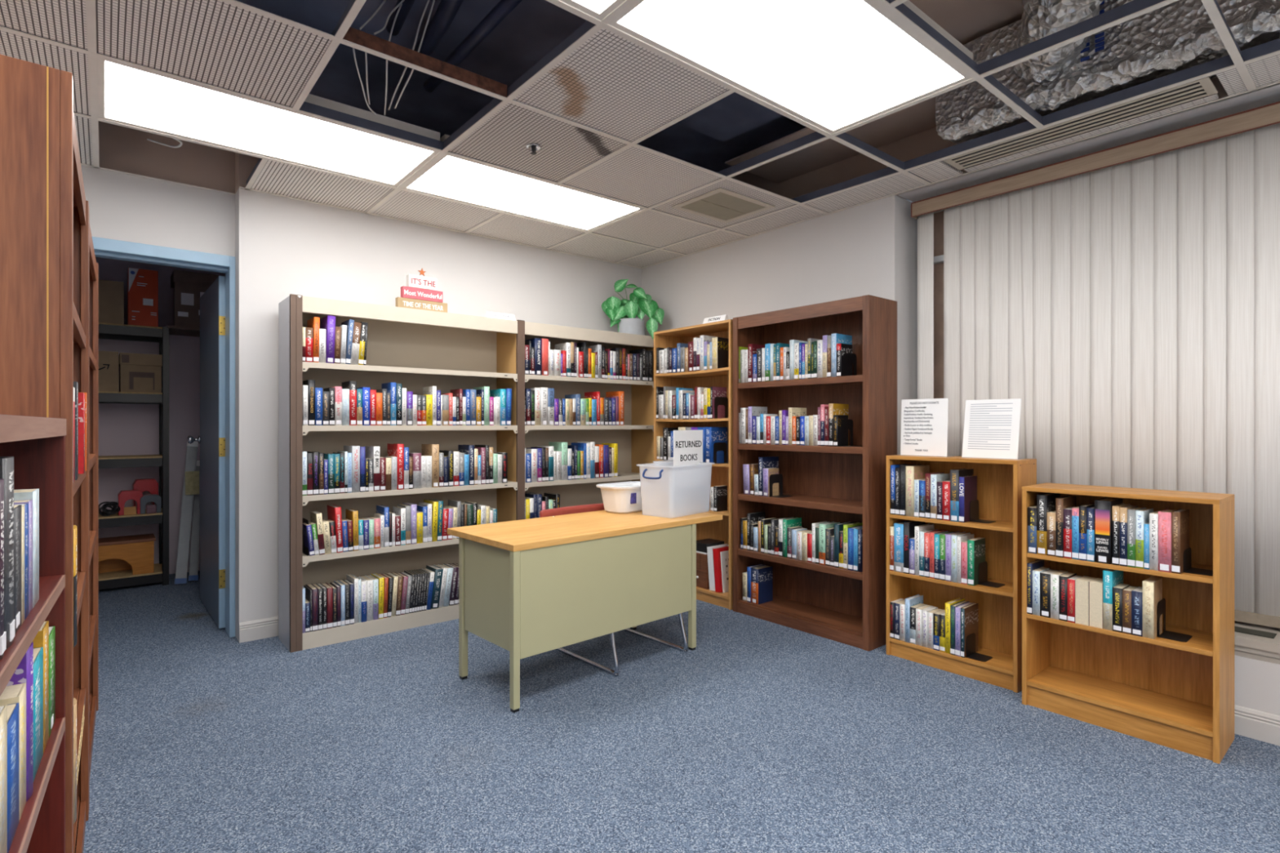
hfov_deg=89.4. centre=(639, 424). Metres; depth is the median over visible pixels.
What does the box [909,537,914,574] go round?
paperback book
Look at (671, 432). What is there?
hardcover book
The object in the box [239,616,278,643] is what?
baseboard
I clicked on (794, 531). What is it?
paperback book
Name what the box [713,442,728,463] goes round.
bookend
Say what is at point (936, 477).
hardcover book
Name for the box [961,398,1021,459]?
sign holder
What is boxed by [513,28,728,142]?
tile
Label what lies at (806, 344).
paperback book
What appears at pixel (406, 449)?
hardcover book
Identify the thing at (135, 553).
step stool
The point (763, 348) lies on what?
paperback book
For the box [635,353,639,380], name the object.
paperback book
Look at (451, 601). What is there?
hardcover book
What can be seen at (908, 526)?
hardcover book
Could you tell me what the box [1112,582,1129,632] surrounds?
paperback book
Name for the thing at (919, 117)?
ceiling
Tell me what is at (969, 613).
hardcover book
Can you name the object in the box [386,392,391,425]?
paperback book
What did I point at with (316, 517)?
hardcover book
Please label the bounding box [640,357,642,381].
paperback book
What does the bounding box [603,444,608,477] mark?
hardcover book
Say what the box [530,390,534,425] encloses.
hardcover book
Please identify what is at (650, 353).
hardcover book
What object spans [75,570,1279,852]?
floor
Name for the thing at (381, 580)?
hardcover book
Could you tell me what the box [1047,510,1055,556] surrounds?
paperback book
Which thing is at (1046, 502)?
hardcover book
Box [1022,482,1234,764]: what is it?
bookcase
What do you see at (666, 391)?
paperback book
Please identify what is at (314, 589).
hardcover book
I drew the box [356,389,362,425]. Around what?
paperback book
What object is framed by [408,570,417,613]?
hardcover book
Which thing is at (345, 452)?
hardcover book
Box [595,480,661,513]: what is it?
tub
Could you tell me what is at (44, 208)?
bookcase
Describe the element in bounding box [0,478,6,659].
hardcover book
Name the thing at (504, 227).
tile
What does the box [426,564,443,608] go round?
hardcover book
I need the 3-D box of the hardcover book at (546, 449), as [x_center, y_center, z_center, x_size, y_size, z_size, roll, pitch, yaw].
[-0.680,0.271,4.470,0.024,0.228,0.149,0,0,-40]
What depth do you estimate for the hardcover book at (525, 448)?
4.31 m
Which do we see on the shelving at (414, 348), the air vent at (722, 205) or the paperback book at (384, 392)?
the paperback book at (384, 392)
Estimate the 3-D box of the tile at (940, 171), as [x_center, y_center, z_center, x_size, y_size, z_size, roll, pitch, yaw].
[1.533,-1.318,3.358,0.269,0.012,0.160,0,0,-40]
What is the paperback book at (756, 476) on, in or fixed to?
on the bookcase at (836, 484)
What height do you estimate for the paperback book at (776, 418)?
0.172 m
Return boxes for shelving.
[98,322,168,590]
[278,293,524,652]
[524,321,653,507]
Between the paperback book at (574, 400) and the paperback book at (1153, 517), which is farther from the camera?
the paperback book at (574, 400)
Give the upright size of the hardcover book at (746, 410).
0.220 m
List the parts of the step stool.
panel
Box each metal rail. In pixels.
[173,441,199,584]
[188,459,199,581]
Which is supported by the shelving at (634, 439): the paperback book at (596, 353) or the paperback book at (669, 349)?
the paperback book at (596, 353)
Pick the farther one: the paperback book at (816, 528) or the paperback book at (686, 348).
the paperback book at (686, 348)
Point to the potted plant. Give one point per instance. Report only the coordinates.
(624, 312)
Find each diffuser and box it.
[574,0,614,13]
[942,76,1217,169]
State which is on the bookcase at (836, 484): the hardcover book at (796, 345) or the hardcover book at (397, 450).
the hardcover book at (796, 345)
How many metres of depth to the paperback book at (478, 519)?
4.09 m
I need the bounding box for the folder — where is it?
[720,550,728,592]
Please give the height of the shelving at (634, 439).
1.893 m
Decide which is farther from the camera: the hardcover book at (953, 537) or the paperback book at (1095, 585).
the hardcover book at (953, 537)
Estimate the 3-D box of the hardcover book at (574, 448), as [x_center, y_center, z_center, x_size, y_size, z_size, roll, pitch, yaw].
[-0.500,0.265,4.623,0.025,0.239,0.157,0,0,-40]
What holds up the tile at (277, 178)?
in the grid
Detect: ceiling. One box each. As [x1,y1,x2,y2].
[0,0,1279,262]
[676,92,782,142]
[724,97,936,183]
[909,0,1023,44]
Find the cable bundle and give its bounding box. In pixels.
[98,501,120,516]
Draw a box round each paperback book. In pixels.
[0,682,26,822]
[0,705,7,852]
[2,702,18,852]
[13,488,39,608]
[13,499,32,613]
[13,503,28,619]
[13,504,21,634]
[21,505,24,624]
[32,620,48,753]
[33,647,43,780]
[48,626,55,737]
[73,381,78,479]
[73,386,75,482]
[78,392,84,474]
[83,392,87,471]
[302,327,305,361]
[302,523,315,555]
[305,327,312,362]
[305,599,310,632]
[308,521,319,555]
[315,387,322,425]
[319,328,325,363]
[322,391,328,425]
[322,519,331,554]
[323,387,334,425]
[324,458,328,494]
[326,519,337,553]
[333,326,341,364]
[341,518,348,551]
[342,388,349,425]
[344,519,353,551]
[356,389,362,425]
[358,518,363,550]
[360,517,368,549]
[364,517,373,549]
[365,457,373,491]
[365,458,368,491]
[368,516,380,548]
[369,389,376,425]
[374,513,384,547]
[376,389,386,425]
[376,392,382,425]
[379,457,386,490]
[385,456,396,489]
[385,457,391,490]
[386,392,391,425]
[389,511,395,546]
[389,512,391,546]
[395,514,400,546]
[406,391,413,425]
[408,452,421,488]
[408,456,413,488]
[413,395,417,425]
[417,395,422,425]
[417,511,422,543]
[421,455,426,488]
[422,395,426,425]
[425,455,431,488]
[426,395,432,425]
[439,452,443,487]
[440,395,442,425]
[441,393,452,425]
[441,507,448,540]
[442,395,448,425]
[443,456,448,486]
[443,506,453,539]
[445,506,457,538]
[452,396,456,425]
[453,451,458,485]
[456,396,459,425]
[458,452,464,485]
[460,503,464,526]
[461,502,473,525]
[462,396,466,425]
[464,453,468,485]
[464,501,477,525]
[464,504,466,526]
[475,396,481,425]
[476,509,480,524]
[477,454,480,484]
[477,503,485,524]
[485,505,489,524]
[489,396,493,425]
[489,507,497,523]
[489,509,493,523]
[493,396,500,425]
[493,397,494,425]
[493,452,507,483]
[493,453,497,483]
[497,453,502,483]
[524,345,528,374]
[524,398,526,425]
[525,453,531,482]
[531,346,534,374]
[542,501,545,510]
[550,349,554,375]
[552,500,555,508]
[553,349,560,376]
[553,450,561,480]
[553,451,556,480]
[554,399,559,425]
[559,399,562,425]
[560,350,566,376]
[560,353,562,376]
[562,399,565,425]
[565,399,569,425]
[569,399,573,425]
[571,451,574,479]
[573,399,575,425]
[576,347,578,377]
[577,450,580,479]
[578,351,583,377]
[580,398,586,425]
[580,450,583,479]
[581,398,591,425]
[586,399,589,425]
[588,348,591,377]
[591,352,595,377]
[591,399,596,425]
[593,351,597,377]
[600,397,604,425]
[604,350,608,378]
[604,398,608,425]
[608,398,615,425]
[608,399,611,425]
[609,351,613,379]
[613,351,616,379]
[625,353,627,380]
[627,354,629,380]
[628,353,632,380]
[631,353,636,380]
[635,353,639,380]
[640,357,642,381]
[656,347,665,373]
[656,435,662,459]
[658,350,664,373]
[658,394,663,418]
[659,437,662,460]
[664,348,666,373]
[665,390,669,418]
[666,347,675,373]
[667,390,675,418]
[667,436,670,460]
[668,348,671,373]
[671,347,676,373]
[671,395,675,418]
[676,342,688,372]
[678,390,694,419]
[680,346,687,372]
[682,392,686,419]
[684,347,688,372]
[685,393,688,419]
[688,341,693,371]
[688,393,694,419]
[690,395,697,419]
[700,394,703,418]
[703,341,709,369]
[703,387,710,418]
[706,344,709,369]
[706,388,710,418]
[709,342,711,369]
[710,486,713,511]
[711,337,728,368]
[713,485,727,511]
[738,413,740,443]
[740,517,746,548]
[742,463,751,494]
[742,520,746,549]
[742,572,746,600]
[743,349,747,382]
[749,463,758,494]
[750,523,757,551]
[751,416,756,444]
[752,354,756,382]
[753,526,757,551]
[754,474,758,495]
[756,348,761,382]
[756,416,759,444]
[757,520,760,552]
[760,413,774,444]
[760,517,775,552]
[761,347,764,381]
[763,413,777,444]
[763,467,778,496]
[764,524,771,553]
[766,416,770,444]
[767,525,771,554]
[770,416,774,444]
[774,416,778,444]
[774,527,778,555]
[778,410,782,444]
[780,346,783,380]
[782,410,788,444]
[783,346,789,380]
[785,416,788,444]
[786,351,789,379]
[786,525,802,558]
[791,416,795,444]
[791,528,807,559]
[795,416,799,444]
[796,529,809,559]
[800,416,804,445]
[801,343,804,378]
[801,530,812,561]
[804,343,807,378]
[804,416,808,445]
[807,532,812,562]
[808,415,813,445]
[811,342,813,377]
[813,414,817,445]
[815,527,818,563]
[825,527,834,565]
[830,535,834,566]
[833,414,848,446]
[836,343,852,376]
[839,530,843,568]
[889,598,903,638]
[893,599,905,639]
[899,601,905,641]
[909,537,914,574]
[910,603,926,644]
[914,478,924,517]
[915,604,932,645]
[919,480,924,518]
[921,606,937,647]
[927,608,942,648]
[933,608,945,650]
[937,480,943,519]
[939,612,945,652]
[942,480,950,520]
[960,540,967,584]
[967,537,985,586]
[1027,505,1036,554]
[1032,566,1049,615]
[1040,568,1057,617]
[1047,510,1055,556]
[1050,569,1067,619]
[1058,572,1076,621]
[1063,506,1075,559]
[1067,575,1080,622]
[1071,506,1079,559]
[1075,575,1096,626]
[1088,577,1102,628]
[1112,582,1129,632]
[1122,586,1137,634]
[1131,586,1142,636]
[1142,576,1162,639]
[1143,521,1149,569]
[1149,511,1158,570]
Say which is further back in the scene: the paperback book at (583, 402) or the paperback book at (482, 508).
the paperback book at (583, 402)
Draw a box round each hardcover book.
[0,456,14,650]
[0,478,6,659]
[6,641,33,801]
[73,524,76,647]
[73,697,76,823]
[302,379,315,425]
[302,385,307,425]
[302,451,306,495]
[302,586,305,633]
[303,585,311,631]
[306,316,319,362]
[306,451,319,494]
[306,452,312,495]
[306,583,318,631]
[309,510,324,555]
[311,583,322,630]
[317,582,327,629]
[319,315,335,363]
[319,453,324,494]
[321,582,333,628]
[324,453,333,493]
[327,504,342,552]
[328,582,337,627]
[329,386,342,425]
[330,582,341,626]
[332,453,339,493]
[333,452,344,493]
[333,580,345,626]
[337,450,347,493]
[337,579,350,625]
[338,324,346,364]
[341,319,354,364]
[341,381,356,425]
[343,444,359,492]
[344,578,354,624]
[345,508,359,551]
[346,573,358,623]
[347,452,351,493]
[350,322,361,364]
[352,574,360,622]
[356,386,369,425]
[358,321,366,364]
[358,576,366,622]
[359,575,373,621]
[360,446,365,492]
[363,322,368,364]
[364,445,379,491]
[366,574,378,620]
[371,573,384,618]
[376,504,389,546]
[377,573,388,617]
[382,382,395,425]
[382,573,393,617]
[385,572,398,616]
[387,443,404,489]
[390,572,403,615]
[392,506,405,545]
[395,383,401,425]
[396,503,411,544]
[397,572,408,614]
[400,571,412,613]
[401,388,406,425]
[402,502,417,544]
[404,446,408,488]
[404,570,415,613]
[408,569,420,612]
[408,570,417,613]
[412,569,422,611]
[414,569,425,611]
[416,568,427,610]
[417,504,427,542]
[418,502,431,542]
[419,568,430,610]
[421,444,439,487]
[422,386,436,425]
[422,568,435,609]
[423,499,438,541]
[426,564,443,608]
[428,498,443,541]
[433,564,447,607]
[436,390,440,425]
[438,564,453,606]
[439,449,453,486]
[443,563,457,605]
[447,499,461,538]
[449,389,462,425]
[451,564,458,604]
[457,444,474,484]
[462,389,470,425]
[470,389,475,425]
[473,386,489,425]
[474,444,488,484]
[474,447,485,484]
[474,448,478,484]
[475,389,484,425]
[488,447,493,484]
[489,389,506,425]
[501,388,511,425]
[524,337,542,375]
[524,340,531,374]
[524,388,530,425]
[524,448,525,482]
[524,492,537,518]
[524,497,533,518]
[525,448,537,482]
[525,497,529,519]
[528,492,542,517]
[529,447,542,481]
[530,387,541,425]
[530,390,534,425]
[533,446,545,481]
[537,445,553,480]
[541,387,547,425]
[542,338,548,375]
[542,495,548,509]
[544,492,559,507]
[545,447,548,481]
[547,388,554,425]
[548,342,550,375]
[548,441,567,479]
[548,498,552,509]
[555,342,570,377]
[564,394,580,425]
[567,444,577,479]
[567,448,571,479]
[568,342,573,377]
[571,442,586,479]
[573,342,577,377]
[576,342,586,377]
[577,441,595,478]
[578,442,590,478]
[584,391,599,425]
[586,344,601,378]
[586,347,588,377]
[595,444,603,477]
[595,445,599,478]
[601,346,604,378]
[601,443,617,476]
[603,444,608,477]
[604,349,610,378]
[604,396,618,425]
[605,391,624,425]
[608,347,618,379]
[608,447,612,477]
[611,448,613,476]
[617,347,622,379]
[622,348,626,379]
[629,348,645,381]
[645,350,648,381]
[646,350,653,381]
[656,386,663,418]
[662,427,678,460]
[663,386,679,418]
[670,431,673,461]
[675,387,693,419]
[678,426,685,430]
[691,426,697,430]
[693,337,697,371]
[693,386,706,418]
[696,337,699,370]
[697,387,703,418]
[697,426,705,463]
[699,335,715,370]
[704,426,727,463]
[710,386,726,418]
[738,346,747,382]
[740,349,745,382]
[740,408,747,443]
[745,408,747,444]
[746,511,764,550]
[746,564,762,602]
[747,343,764,382]
[747,406,767,444]
[751,564,772,604]
[758,456,778,496]
[764,343,769,381]
[769,343,776,381]
[770,517,788,555]
[773,344,776,380]
[775,342,789,380]
[778,517,792,556]
[782,517,801,557]
[788,407,806,444]
[789,339,807,379]
[794,342,799,379]
[799,342,807,378]
[807,337,822,378]
[811,520,830,563]
[813,341,817,377]
[817,339,822,377]
[817,407,820,445]
[818,521,839,564]
[820,404,828,445]
[822,335,826,377]
[824,406,828,445]
[826,335,831,377]
[828,403,848,446]
[831,333,852,377]
[834,521,853,567]
[843,522,862,568]
[847,525,862,570]
[853,527,862,571]
[857,528,862,572]
[889,525,893,570]
[890,463,911,515]
[893,520,908,573]
[894,467,899,515]
[899,463,921,515]
[903,520,924,573]
[905,464,929,516]
[905,594,923,643]
[914,523,933,575]
[919,528,937,576]
[924,471,943,518]
[924,529,937,577]
[929,529,947,578]
[930,473,950,519]
[933,530,951,579]
[939,531,953,580]
[945,531,964,581]
[945,597,964,653]
[950,468,973,521]
[950,600,968,655]
[951,532,970,582]
[955,601,971,656]
[956,533,973,583]
[959,475,977,522]
[960,602,977,657]
[1026,559,1044,614]
[1036,492,1060,555]
[1055,495,1075,557]
[1079,503,1094,560]
[1086,506,1094,561]
[1094,497,1122,564]
[1102,568,1123,631]
[1111,502,1129,565]
[1119,504,1137,566]
[1127,506,1145,567]
[1135,507,1153,568]
[1158,508,1174,572]
[1171,508,1189,573]
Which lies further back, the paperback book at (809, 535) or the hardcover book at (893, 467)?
the paperback book at (809, 535)
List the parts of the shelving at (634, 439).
shelf, shelf, shelf, divider panel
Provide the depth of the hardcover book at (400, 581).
3.77 m
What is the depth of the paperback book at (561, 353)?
4.49 m
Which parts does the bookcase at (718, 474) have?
panel, shelf, shelf, shelf, shelf, panel, panel, shelf, panel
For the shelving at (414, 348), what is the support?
on the floor
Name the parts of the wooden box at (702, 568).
drawer, drawer, drawer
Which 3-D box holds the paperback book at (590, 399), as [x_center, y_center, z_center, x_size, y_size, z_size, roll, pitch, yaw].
[-0.393,-0.095,4.690,0.024,0.196,0.118,0,0,-40]
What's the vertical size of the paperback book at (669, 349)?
0.175 m
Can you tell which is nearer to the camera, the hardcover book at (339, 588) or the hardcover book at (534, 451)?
the hardcover book at (339, 588)
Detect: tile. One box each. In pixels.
[0,0,87,49]
[0,30,90,115]
[74,115,93,165]
[95,0,331,106]
[250,160,394,212]
[371,190,497,231]
[448,99,627,182]
[469,213,583,248]
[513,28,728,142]
[551,233,654,262]
[562,144,721,207]
[592,210,715,248]
[619,249,682,267]
[652,177,796,227]
[663,230,745,253]
[725,204,822,235]
[805,173,925,212]
[909,160,962,182]
[963,93,1218,172]
[1216,53,1279,96]
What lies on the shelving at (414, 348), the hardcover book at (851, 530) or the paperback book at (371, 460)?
the paperback book at (371, 460)
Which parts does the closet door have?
door knob, door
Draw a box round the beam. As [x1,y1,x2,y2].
[342,26,506,97]
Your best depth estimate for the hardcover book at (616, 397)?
4.80 m
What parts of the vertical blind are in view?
valance trim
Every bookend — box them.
[302,518,308,555]
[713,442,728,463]
[714,396,728,418]
[769,473,792,497]
[840,419,860,446]
[843,352,856,376]
[965,632,992,662]
[969,499,995,523]
[977,561,1004,587]
[1157,598,1192,642]
[1183,547,1213,576]
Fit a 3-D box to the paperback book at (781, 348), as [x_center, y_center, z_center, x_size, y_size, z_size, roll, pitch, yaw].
[0.903,-0.368,3.949,0.121,0.200,0.024,0,0,-40]
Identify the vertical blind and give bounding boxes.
[911,101,1279,628]
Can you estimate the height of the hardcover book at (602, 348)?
0.232 m
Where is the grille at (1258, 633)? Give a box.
[1234,626,1276,638]
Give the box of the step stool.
[98,533,155,574]
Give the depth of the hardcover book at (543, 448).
4.40 m
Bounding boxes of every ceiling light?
[97,57,439,186]
[401,134,643,231]
[560,0,625,20]
[608,0,973,133]
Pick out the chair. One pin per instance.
(595, 507)
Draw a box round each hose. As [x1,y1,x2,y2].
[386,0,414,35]
[413,0,463,56]
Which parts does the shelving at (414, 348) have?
panel, shelf, panel, shelf, shelf, shelf, divider panel, upright post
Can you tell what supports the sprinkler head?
attached to the tile at (502, 140)
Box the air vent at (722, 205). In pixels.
[671,187,774,222]
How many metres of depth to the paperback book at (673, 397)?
4.62 m
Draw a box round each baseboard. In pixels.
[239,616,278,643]
[1234,704,1279,746]
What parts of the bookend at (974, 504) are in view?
upright plate, foot plate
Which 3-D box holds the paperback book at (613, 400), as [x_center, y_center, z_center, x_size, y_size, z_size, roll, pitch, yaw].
[-0.232,-0.098,4.826,0.038,0.201,0.121,0,0,-40]
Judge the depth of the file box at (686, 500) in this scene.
3.66 m
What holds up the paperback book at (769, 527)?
on the bookcase at (836, 484)
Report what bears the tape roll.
on the closet shelving at (111, 580)
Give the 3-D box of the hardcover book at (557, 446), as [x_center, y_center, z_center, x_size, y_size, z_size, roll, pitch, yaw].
[-0.577,0.253,4.569,0.048,0.263,0.172,0,0,-40]
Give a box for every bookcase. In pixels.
[0,54,88,852]
[0,414,66,852]
[88,222,98,782]
[653,319,733,609]
[733,294,897,651]
[886,454,1036,693]
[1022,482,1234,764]
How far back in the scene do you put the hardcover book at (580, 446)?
4.62 m
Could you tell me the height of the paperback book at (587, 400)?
0.190 m
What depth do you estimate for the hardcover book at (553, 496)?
4.48 m
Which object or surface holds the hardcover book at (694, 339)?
on the bookcase at (718, 474)
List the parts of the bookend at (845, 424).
upright plate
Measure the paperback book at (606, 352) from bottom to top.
0.207 m
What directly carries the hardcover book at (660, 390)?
on the bookcase at (718, 474)
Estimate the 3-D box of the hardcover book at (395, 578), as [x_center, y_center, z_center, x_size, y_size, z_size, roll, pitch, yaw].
[-1.472,0.998,3.815,0.039,0.228,0.148,0,0,-40]
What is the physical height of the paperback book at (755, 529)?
0.150 m
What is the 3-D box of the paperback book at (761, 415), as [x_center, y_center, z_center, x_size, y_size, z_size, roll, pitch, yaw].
[0.802,0.026,4.065,0.114,0.188,0.027,0,0,-40]
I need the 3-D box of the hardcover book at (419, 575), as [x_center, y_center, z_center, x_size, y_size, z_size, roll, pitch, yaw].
[-1.369,1.000,3.898,0.037,0.223,0.145,0,0,-40]
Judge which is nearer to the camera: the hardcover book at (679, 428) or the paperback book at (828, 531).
the paperback book at (828, 531)
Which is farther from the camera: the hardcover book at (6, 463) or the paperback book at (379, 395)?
the paperback book at (379, 395)
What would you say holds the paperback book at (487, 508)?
on the shelving at (414, 348)
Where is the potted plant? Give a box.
[601,279,664,338]
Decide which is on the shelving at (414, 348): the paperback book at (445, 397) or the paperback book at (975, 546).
the paperback book at (445, 397)
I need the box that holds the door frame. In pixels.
[92,236,235,637]
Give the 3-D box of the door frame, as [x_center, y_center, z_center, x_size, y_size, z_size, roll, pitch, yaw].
[-2.723,0.123,3.424,0.968,2.153,0.177,0,0,-40]
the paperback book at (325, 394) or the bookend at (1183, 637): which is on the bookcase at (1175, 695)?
the bookend at (1183, 637)
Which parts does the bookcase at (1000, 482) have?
panel, shelf, shelf, shelf, panel, panel, panel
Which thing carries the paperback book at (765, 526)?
on the bookcase at (836, 484)
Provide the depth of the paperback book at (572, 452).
4.55 m
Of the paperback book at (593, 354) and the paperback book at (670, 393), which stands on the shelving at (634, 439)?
the paperback book at (593, 354)
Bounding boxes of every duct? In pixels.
[935,0,1279,144]
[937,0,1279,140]
[1013,0,1103,83]
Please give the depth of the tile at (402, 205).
3.98 m
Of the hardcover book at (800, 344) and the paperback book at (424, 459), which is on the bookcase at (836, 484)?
the hardcover book at (800, 344)
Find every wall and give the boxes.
[80,165,235,257]
[95,257,225,573]
[97,120,235,193]
[235,152,641,641]
[641,76,1228,454]
[1234,655,1279,715]
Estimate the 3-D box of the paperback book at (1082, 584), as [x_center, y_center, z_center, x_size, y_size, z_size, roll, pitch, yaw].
[1.829,0.719,2.650,0.107,0.178,0.048,0,0,-40]
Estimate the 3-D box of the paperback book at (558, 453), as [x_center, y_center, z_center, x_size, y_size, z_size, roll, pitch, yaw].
[-0.598,0.284,4.523,0.041,0.201,0.121,0,0,-40]
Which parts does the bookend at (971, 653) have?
upright plate, foot plate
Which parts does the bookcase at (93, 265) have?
panel, shelf, shelf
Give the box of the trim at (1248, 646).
[1234,620,1279,664]
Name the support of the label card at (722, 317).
on the bookcase at (718, 474)
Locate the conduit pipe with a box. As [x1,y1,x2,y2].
[422,0,522,92]
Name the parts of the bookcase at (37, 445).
shelf, shelf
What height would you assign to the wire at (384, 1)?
0.204 m
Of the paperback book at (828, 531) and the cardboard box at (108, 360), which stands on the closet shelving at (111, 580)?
the cardboard box at (108, 360)
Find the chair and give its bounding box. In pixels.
[539,503,688,675]
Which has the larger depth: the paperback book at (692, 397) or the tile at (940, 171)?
the paperback book at (692, 397)
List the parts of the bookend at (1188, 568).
upright plate, foot plate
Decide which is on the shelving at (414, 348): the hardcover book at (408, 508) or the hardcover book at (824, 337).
the hardcover book at (408, 508)
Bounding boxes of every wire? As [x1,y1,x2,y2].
[146,137,182,147]
[352,48,377,115]
[359,0,386,30]
[364,52,369,104]
[373,0,404,35]
[383,3,402,115]
[388,0,429,110]
[394,0,435,108]
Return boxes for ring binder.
[706,543,728,591]
[712,546,728,592]
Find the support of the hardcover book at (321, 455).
on the shelving at (414, 348)
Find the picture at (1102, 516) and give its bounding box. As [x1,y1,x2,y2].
[1095,509,1110,535]
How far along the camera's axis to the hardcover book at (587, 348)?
4.62 m
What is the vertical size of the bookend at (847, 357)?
0.135 m
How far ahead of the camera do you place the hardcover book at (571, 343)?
4.54 m
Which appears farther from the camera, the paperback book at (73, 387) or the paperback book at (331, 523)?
the paperback book at (331, 523)
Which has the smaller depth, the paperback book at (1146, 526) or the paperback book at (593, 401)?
the paperback book at (1146, 526)
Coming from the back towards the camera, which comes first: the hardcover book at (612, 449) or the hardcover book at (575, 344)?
the hardcover book at (612, 449)
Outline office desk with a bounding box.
[447,506,722,712]
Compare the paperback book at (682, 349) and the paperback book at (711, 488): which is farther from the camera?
the paperback book at (682, 349)
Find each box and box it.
[98,279,124,324]
[98,351,118,391]
[119,352,162,366]
[120,364,161,392]
[127,267,158,327]
[170,269,225,288]
[173,281,209,328]
[666,484,709,513]
[696,538,724,554]
[696,552,709,589]
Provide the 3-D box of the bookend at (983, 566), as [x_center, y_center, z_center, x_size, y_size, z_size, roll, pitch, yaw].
[1.673,0.709,3.071,0.100,0.100,0.085,0,0,-40]
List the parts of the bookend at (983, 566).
upright plate, foot plate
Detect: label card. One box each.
[485,311,515,320]
[702,314,728,324]
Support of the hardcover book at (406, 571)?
on the shelving at (414, 348)
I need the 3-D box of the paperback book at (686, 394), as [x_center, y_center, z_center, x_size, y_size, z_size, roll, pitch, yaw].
[0.373,-0.131,4.553,0.110,0.182,0.025,0,0,-40]
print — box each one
[967,403,1013,449]
[1080,0,1104,62]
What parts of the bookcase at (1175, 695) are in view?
panel, shelf, shelf, shelf, panel, panel, panel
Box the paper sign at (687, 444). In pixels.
[673,430,702,488]
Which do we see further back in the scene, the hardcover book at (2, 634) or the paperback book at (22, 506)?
the paperback book at (22, 506)
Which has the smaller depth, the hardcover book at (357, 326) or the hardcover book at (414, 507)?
the hardcover book at (357, 326)
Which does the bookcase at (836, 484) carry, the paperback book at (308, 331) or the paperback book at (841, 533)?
the paperback book at (841, 533)
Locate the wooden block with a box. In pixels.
[124,506,136,515]
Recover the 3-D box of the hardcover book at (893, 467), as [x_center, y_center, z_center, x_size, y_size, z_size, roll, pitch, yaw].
[1.376,0.338,3.412,0.168,0.256,0.026,0,0,-40]
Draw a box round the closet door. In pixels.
[186,275,225,628]
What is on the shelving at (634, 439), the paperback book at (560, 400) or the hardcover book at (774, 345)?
the paperback book at (560, 400)
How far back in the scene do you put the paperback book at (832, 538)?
3.64 m
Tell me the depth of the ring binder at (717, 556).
4.33 m
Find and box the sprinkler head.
[525,143,541,155]
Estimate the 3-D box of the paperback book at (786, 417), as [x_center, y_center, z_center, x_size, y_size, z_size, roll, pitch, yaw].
[0.922,0.034,3.913,0.104,0.172,0.021,0,0,-40]
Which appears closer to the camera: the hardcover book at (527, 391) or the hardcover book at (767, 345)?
the hardcover book at (767, 345)
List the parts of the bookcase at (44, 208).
panel, panel, shelf, shelf, panel, shelf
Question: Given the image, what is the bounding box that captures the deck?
[95,0,806,172]
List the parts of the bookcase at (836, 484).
panel, shelf, shelf, shelf, shelf, shelf, panel, panel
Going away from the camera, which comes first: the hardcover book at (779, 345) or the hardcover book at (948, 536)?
the hardcover book at (948, 536)
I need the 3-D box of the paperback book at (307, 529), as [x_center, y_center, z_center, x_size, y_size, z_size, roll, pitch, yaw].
[-1.802,0.620,3.513,0.042,0.169,0.101,0,0,-40]
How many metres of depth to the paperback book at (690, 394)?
4.50 m
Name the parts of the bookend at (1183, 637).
upright plate, foot plate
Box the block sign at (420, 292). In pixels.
[395,268,447,312]
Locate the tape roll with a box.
[146,504,156,513]
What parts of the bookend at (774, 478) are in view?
upright plate, foot plate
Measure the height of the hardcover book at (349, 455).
0.222 m
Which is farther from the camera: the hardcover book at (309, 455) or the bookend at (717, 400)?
the bookend at (717, 400)
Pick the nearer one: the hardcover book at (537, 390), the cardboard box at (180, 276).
the hardcover book at (537, 390)
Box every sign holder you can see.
[900,398,948,456]
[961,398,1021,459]
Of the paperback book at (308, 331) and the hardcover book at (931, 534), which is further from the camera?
the paperback book at (308, 331)
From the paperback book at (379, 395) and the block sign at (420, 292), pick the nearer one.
the paperback book at (379, 395)
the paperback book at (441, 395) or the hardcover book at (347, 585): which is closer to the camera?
the hardcover book at (347, 585)
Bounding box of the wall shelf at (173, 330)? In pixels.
[166,325,199,337]
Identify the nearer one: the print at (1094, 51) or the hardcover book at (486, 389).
the print at (1094, 51)
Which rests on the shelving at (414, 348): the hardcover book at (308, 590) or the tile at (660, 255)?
the hardcover book at (308, 590)
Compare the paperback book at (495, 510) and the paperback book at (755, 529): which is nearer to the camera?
the paperback book at (755, 529)
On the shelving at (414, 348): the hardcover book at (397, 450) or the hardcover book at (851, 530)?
the hardcover book at (397, 450)
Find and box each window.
[933,211,943,398]
[933,254,943,264]
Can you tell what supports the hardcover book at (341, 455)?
on the shelving at (414, 348)
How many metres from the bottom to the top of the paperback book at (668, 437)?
0.174 m
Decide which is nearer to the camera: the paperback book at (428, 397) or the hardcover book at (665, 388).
the paperback book at (428, 397)
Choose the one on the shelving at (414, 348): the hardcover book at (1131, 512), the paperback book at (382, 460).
the paperback book at (382, 460)
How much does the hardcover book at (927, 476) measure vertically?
0.224 m
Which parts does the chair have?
backrest, leg, leg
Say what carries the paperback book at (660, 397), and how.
on the bookcase at (718, 474)
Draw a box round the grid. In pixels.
[0,0,1279,268]
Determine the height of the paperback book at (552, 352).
0.178 m

